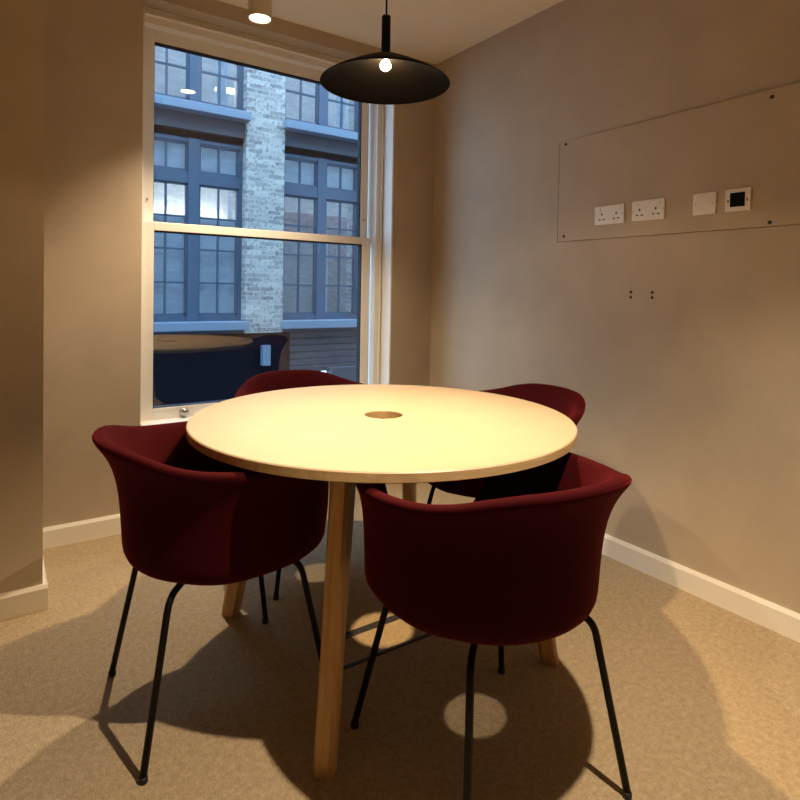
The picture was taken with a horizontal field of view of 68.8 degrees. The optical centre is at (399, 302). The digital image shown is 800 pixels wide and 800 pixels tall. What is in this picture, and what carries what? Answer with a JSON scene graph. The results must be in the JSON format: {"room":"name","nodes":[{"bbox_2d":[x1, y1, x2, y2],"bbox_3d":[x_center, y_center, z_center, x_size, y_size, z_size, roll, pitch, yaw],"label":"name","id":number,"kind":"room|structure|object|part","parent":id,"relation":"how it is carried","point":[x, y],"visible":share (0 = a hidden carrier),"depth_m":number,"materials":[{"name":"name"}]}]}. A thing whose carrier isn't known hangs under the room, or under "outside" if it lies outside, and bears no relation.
{"room":"office","nodes":[
{"label":"office","id":0,"kind":"room"},
{"bbox_2d":[0,0,44,593],"bbox_3d":[-2.227,-0.200,1.856,1.828,2.520,0.850,0,2,-34],"label":"wall pier","id":1,"kind":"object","parent":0,"point":[22,22],"visible":1,"depth_m":1.99,"materials":[{"name":"beige paint"}]},
{"bbox_2d":[0,583,47,620],"bbox_3d":[-1.997,1.028,1.531,1.844,0.088,0.016,0,2,-34],"label":"baseboard","id":2,"kind":"structure","parent":1,"relation":"attached to","point":[33,599],"depth_m":2.01,"materials":[{"name":"white paint"}]},
{"bbox_2d":[43,559,46,583],"bbox_3d":[-1.403,1.022,2.281,0.016,0.088,0.550,0,2,-34],"label":"baseboard","id":3,"kind":"structure","parent":1,"relation":"attached to","point":[44,571],"depth_m":2.12,"materials":[{"name":"white paint"}]},
{"bbox_2d":[43,0,434,527],"bbox_3d":[-0.760,-0.203,3.160,2.067,2.520,0.360,0,2,-34],"label":"wall","id":4,"kind":"structure","parent":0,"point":[93,127],"depth_m":2.63,"materials":[{"name":"beige paint"}]},
{"bbox_2d":[43,514,120,548],"bbox_3d":[-1.347,1.015,2.643,0.517,0.088,0.016,0,2,-34],"label":"baseboard","id":5,"kind":"structure","parent":4,"relation":"attached to","point":[79,531],"depth_m":2.59,"materials":[{"name":"white paint"}]},
{"bbox_2d":[140,6,394,425],"bbox_3d":[-0.682,-0.402,3.158,1.358,1.966,0.281,0,2,-34],"label":"window","id":6,"kind":"structure","parent":4,"relation":"attached to","point":[373,239],"depth_m":3.17,"materials":[{"name":"white paint"}]},
{"bbox_3d":[-0.662,0.575,3.126,1.358,0.014,0.100,0,2,-34],"label":"sill","id":7,"kind":"part","parent":6,"relation":"part of","materials":[{"name":"white paint"}]},
{"bbox_3d":[-0.725,-0.837,3.176,1.269,0.964,0.042,0,2,-34],"label":"sash","id":8,"kind":"part","parent":6,"relation":"part of","materials":[{"name":"white paint"}]},
{"bbox_3d":[-0.718,0.089,3.155,1.266,0.954,0.044,0,2,-34],"label":"sash","id":9,"kind":"part","parent":6,"relation":"part of","materials":[{"name":"white paint"}]},
{"bbox_2d":[218,0,563,64],"bbox_3d":[0.005,-1.464,0.391,4.245,0.150,5.720,0,2,-34],"label":"ceiling","id":10,"kind":"structure","parent":0,"point":[430,31],"depth_m":2.97,"materials":[{"name":"white paint"}]},
{"bbox_2d":[248,0,271,23],"bbox_3d":[-0.605,-1.338,2.530,0.100,0.217,0.100,0,2,-34],"label":"ceiling spotlight","id":11,"kind":"object","parent":10,"relation":"attached to","point":[259,11],"visible":1,"depth_m":2.50,"materials":[{"name":"beige"}]},
{"bbox_2d":[320,0,449,104],"bbox_3d":[-0.038,-1.037,1.743,0.388,0.764,0.388,0,2,-34],"label":"pendant lamp","id":12,"kind":"object","parent":10,"relation":"hanging from","point":[385,77],"visible":1,"depth_m":1.81,"materials":[{"name":"black metal"}]},
{"bbox_3d":[-0.044,-0.695,1.750,0.388,0.080,0.388,0,2,-34],"label":"lamp shade","id":13,"kind":"part","parent":12,"relation":"part of","materials":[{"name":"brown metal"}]},
{"bbox_3d":[-0.043,-0.710,1.750,0.031,0.031,0.031,0,2,-34],"label":"bulb","id":14,"kind":"part","parent":12,"relation":"part of","materials":[{"name":"beige glass"}]},
{"bbox_3d":[-0.042,-0.797,1.748,0.027,0.122,0.027,0,2,-34],"label":"stem","id":15,"kind":"part","parent":12,"relation":"part of","materials":[{"name":"black metal"}]},
{"bbox_2d":[0,483,799,799],"bbox_3d":[-0.041,1.190,0.449,4.245,0.120,5.720,0,2,-34],"label":"floor","id":16,"kind":"structure","parent":0,"point":[706,696],"depth_m":1.62,"materials":[{"name":"carpet"}]},
{"bbox_2d":[92,421,328,785],"bbox_3d":[-0.523,0.715,1.645,0.615,0.760,0.646,0,2,-34],"label":"armchair","id":17,"kind":"object","parent":16,"relation":"on","point":[188,516],"visible":0.84,"depth_m":1.41,"materials":[{"name":"red fabric"}]},
{"bbox_3d":[-0.756,0.880,1.696,0.180,0.400,0.022,1,1,7],"label":"leg","id":18,"kind":"part","parent":17,"relation":"part of","materials":[{"name":"black metal"}]},
{"bbox_3d":[-0.564,0.889,1.416,0.022,0.400,0.180,1,1,14],"label":"leg","id":19,"kind":"part","parent":17,"relation":"part of","materials":[{"name":"black metal"}]},
{"bbox_3d":[-0.470,0.880,1.901,0.018,0.400,0.192,1,1,10],"label":"leg","id":20,"kind":"part","parent":17,"relation":"part of","materials":[{"name":"black metal"}]},
{"bbox_3d":[-0.270,0.890,1.609,0.192,0.400,0.018,1,1,11],"label":"leg","id":21,"kind":"part","parent":17,"relation":"part of","materials":[{"name":"black metal"}]},
{"bbox_2d":[235,370,384,599],"bbox_3d":[-0.380,0.700,2.474,0.646,0.760,0.615,0,1,-32],"label":"armchair","id":22,"kind":"object","parent":16,"relation":"on","point":[281,379],"visible":0.12,"depth_m":2.67,"materials":[{"name":"red fabric"}]},
{"bbox_3d":[-0.431,0.874,2.223,0.018,0.400,0.192,1,1,13],"label":"leg","id":23,"kind":"part","parent":22,"relation":"part of","materials":[{"name":"black metal"}]},
{"bbox_2d":[186,384,577,781],"bbox_3d":[-0.059,0.728,1.884,1.192,0.740,1.192,0,2,-34],"label":"round table","id":24,"kind":"object","parent":16,"relation":"on","point":[336,434],"visible":0.95,"depth_m":1.54,"materials":[{"name":"brown wood"}]},
{"bbox_3d":[-0.509,0.730,2.014,0.216,0.714,0.052,1,1,16],"label":"leg","id":25,"kind":"part","parent":24,"relation":"part of","materials":[{"name":"brown wood"}]},
{"bbox_3d":[-0.157,0.749,1.440,0.052,0.714,0.190,1,1,12],"label":"leg","id":26,"kind":"part","parent":24,"relation":"part of","materials":[{"name":"brown wood"}]},
{"bbox_3d":[0.035,0.733,2.328,0.052,0.714,0.188,1,1,12],"label":"leg","id":27,"kind":"part","parent":24,"relation":"part of","materials":[{"name":"brown wood"}]},
{"bbox_3d":[0.396,0.751,1.812,0.203,0.714,0.052,1,1,9],"label":"leg","id":28,"kind":"part","parent":24,"relation":"part of","materials":[{"name":"brown wood"}]},
{"bbox_2d":[343,615,431,669],"bbox_3d":[-0.076,1.097,1.909,0.350,0.008,0.160,0,2,-34],"label":"box","id":29,"kind":"object","parent":16,"relation":"on","point":[397,633],"visible":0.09,"depth_m":1.91,"materials":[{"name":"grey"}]},
{"bbox_2d":[351,452,631,799],"bbox_3d":[0.219,0.734,1.410,0.646,0.760,0.615,0,1,-28],"label":"armchair","id":30,"kind":"object","parent":16,"relation":"on","point":[519,563],"visible":0.93,"depth_m":1.18,"materials":[{"name":"red fabric"}]},
{"bbox_3d":[-0.030,0.897,1.495,0.192,0.400,0.018,1,1,16],"label":"leg","id":31,"kind":"part","parent":30,"relation":"part of","materials":[{"name":"black metal"}]},
{"bbox_3d":[0.144,0.907,1.190,0.022,0.400,0.180,1,1,13],"label":"leg","id":32,"kind":"part","parent":30,"relation":"part of","materials":[{"name":"black metal"}]},
{"bbox_3d":[0.282,0.899,1.664,0.018,0.400,0.192,1,1,17],"label":"leg","id":33,"kind":"part","parent":30,"relation":"part of","materials":[{"name":"black metal"}]},
{"bbox_3d":[0.443,0.908,1.352,0.180,0.400,0.022,1,1,20],"label":"leg","id":34,"kind":"part","parent":30,"relation":"part of","materials":[{"name":"black metal"}]},
{"bbox_2d":[427,383,585,503],"bbox_3d":[0.382,0.718,2.245,0.615,0.760,0.646,0,1,-28],"label":"armchair","id":35,"kind":"object","parent":16,"relation":"on","point":[568,402],"visible":0.21,"depth_m":2.30,"materials":[{"name":"red fabric"}]},
{"bbox_3d":[0.129,0.882,2.314,0.192,0.400,0.018,1,1,17],"label":"leg","id":36,"kind":"part","parent":35,"relation":"part of","materials":[{"name":"black metal"}]},
{"bbox_2d":[429,0,799,613],"bbox_3d":[1.670,-0.125,1.579,0.150,2.520,5.720,0,2,-34],"label":"wall","id":37,"kind":"structure","parent":0,"point":[690,391],"depth_m":2.43,"materials":[{"name":"beige paint"}]},
{"bbox_2d":[557,82,799,241],"bbox_3d":[1.055,-0.509,2.333,0.010,0.472,1.082,0,2,-34],"label":"wall panel","id":38,"kind":"object","parent":37,"relation":"attached to","point":[753,140],"visible":1,"depth_m":2.25,"materials":[{"name":"brown"}]},
{"bbox_2d":[595,203,624,225],"bbox_3d":[0.907,-0.381,2.532,0.012,0.082,0.148,0,2,-34],"label":"double socket","id":39,"kind":"object","parent":38,"relation":"attached to","point":[610,214],"visible":1,"depth_m":2.52,"materials":[{"name":"white plastic"}]},
{"bbox_2d":[632,198,665,221],"bbox_3d":[1.010,-0.378,2.381,0.012,0.083,0.145,0,2,-34],"label":"double socket","id":40,"kind":"object","parent":38,"relation":"attached to","point":[653,209],"visible":1,"depth_m":2.38,"materials":[{"name":"white plastic"}]},
{"bbox_2d":[693,191,716,215],"bbox_3d":[1.142,-0.371,2.191,0.010,0.081,0.087,0,2,-34],"label":"blank plate","id":41,"kind":"object","parent":38,"relation":"attached to","point":[703,203],"visible":1,"depth_m":2.19,"materials":[{"name":"white plastic"}]},
{"bbox_2d":[725,187,751,212],"bbox_3d":[1.209,-0.368,2.091,0.012,0.082,0.088,0,2,-34],"label":"plate","id":42,"kind":"object","parent":38,"relation":"attached to","point":[739,199],"visible":1,"depth_m":2.09,"materials":[{"name":"white plastic"}]},
{"bbox_2d":[602,534,799,642],"bbox_3d":[1.626,1.092,1.492,0.016,0.088,5.160,0,2,-34],"label":"baseboard","id":43,"kind":"structure","parent":37,"relation":"attached to","point":[781,620],"depth_m":2.17,"materials":[{"name":"white paint"}]},
{"label":"outside","id":44,"kind":"structure","parent":0,"visible":0},
{"bbox_3d":[6.307,4.560,-0.371,70.000,0.200,42.000,0,2,-34],"label":"street","id":45,"kind":"object","parent":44,"visible":0},
{"bbox_2d":[153,46,357,406],"bbox_3d":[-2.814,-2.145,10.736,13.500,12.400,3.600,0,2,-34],"label":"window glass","id":46,"kind":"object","parent":45,"relation":"on","point":[237,146],"visible":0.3,"depth_m":9.25,"materials":[{"name":"glass"}]},
{"bbox_3d":[-1.625,2.198,9.782,6.600,1.400,0.080,0,2,-34],"label":"railing","id":47,"kind":"part","parent":46,"relation":"part of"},
{"bbox_2d":[153,215,234,313],"bbox_3d":[-3.204,-0.562,8.938,1.390,1.500,0.010,0,2,-34],"label":"blind","id":48,"kind":"object","parent":46,"relation":"hanging from","point":[174,258],"depth_m":9.03,"materials":[{"name":"white"}]},
{"bbox_2d":[154,140,235,174],"bbox_3d":[-3.175,-2.181,8.903,1.390,0.540,0.010,0,2,-34],"label":"blind","id":49,"kind":"object","parent":46,"relation":"hanging from","point":[175,151],"depth_m":8.98,"materials":[{"name":"white fabric"}]},
{"bbox_2d":[216,60,226,105],"bbox_3d":[-2.789,-4.446,9.170,0.160,2.730,0.040,0,2,-34],"label":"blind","id":50,"kind":"object","parent":46,"relation":"hanging from","point":[223,64],"depth_m":9.18,"materials":[{"name":"white fabric"}]},
{"bbox_2d":[285,160,353,189],"bbox_3d":[-1.411,-2.197,10.114,1.390,0.500,0.010,0,2,-34],"label":"blind","id":51,"kind":"object","parent":46,"relation":"hanging from","point":[291,167],"depth_m":10.04,"materials":[{"name":"white fabric"}]},
{"bbox_2d":[325,244,327,311],"bbox_3d":[-1.383,-0.509,10.262,0.230,1.400,0.030,0,2,-34],"label":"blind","id":52,"kind":"object","parent":46,"relation":"hanging from","point":[326,244],"depth_m":10.31,"materials":[{"name":"white"}]},
{"bbox_2d":[336,96,344,128],"bbox_3d":[-1.041,-4.442,10.370,0.160,2.730,0.040,0,2,-34],"label":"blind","id":53,"kind":"object","parent":46,"relation":"hanging from","point":[338,98],"depth_m":10.35,"materials":[{"name":"white fabric"}]}
]}

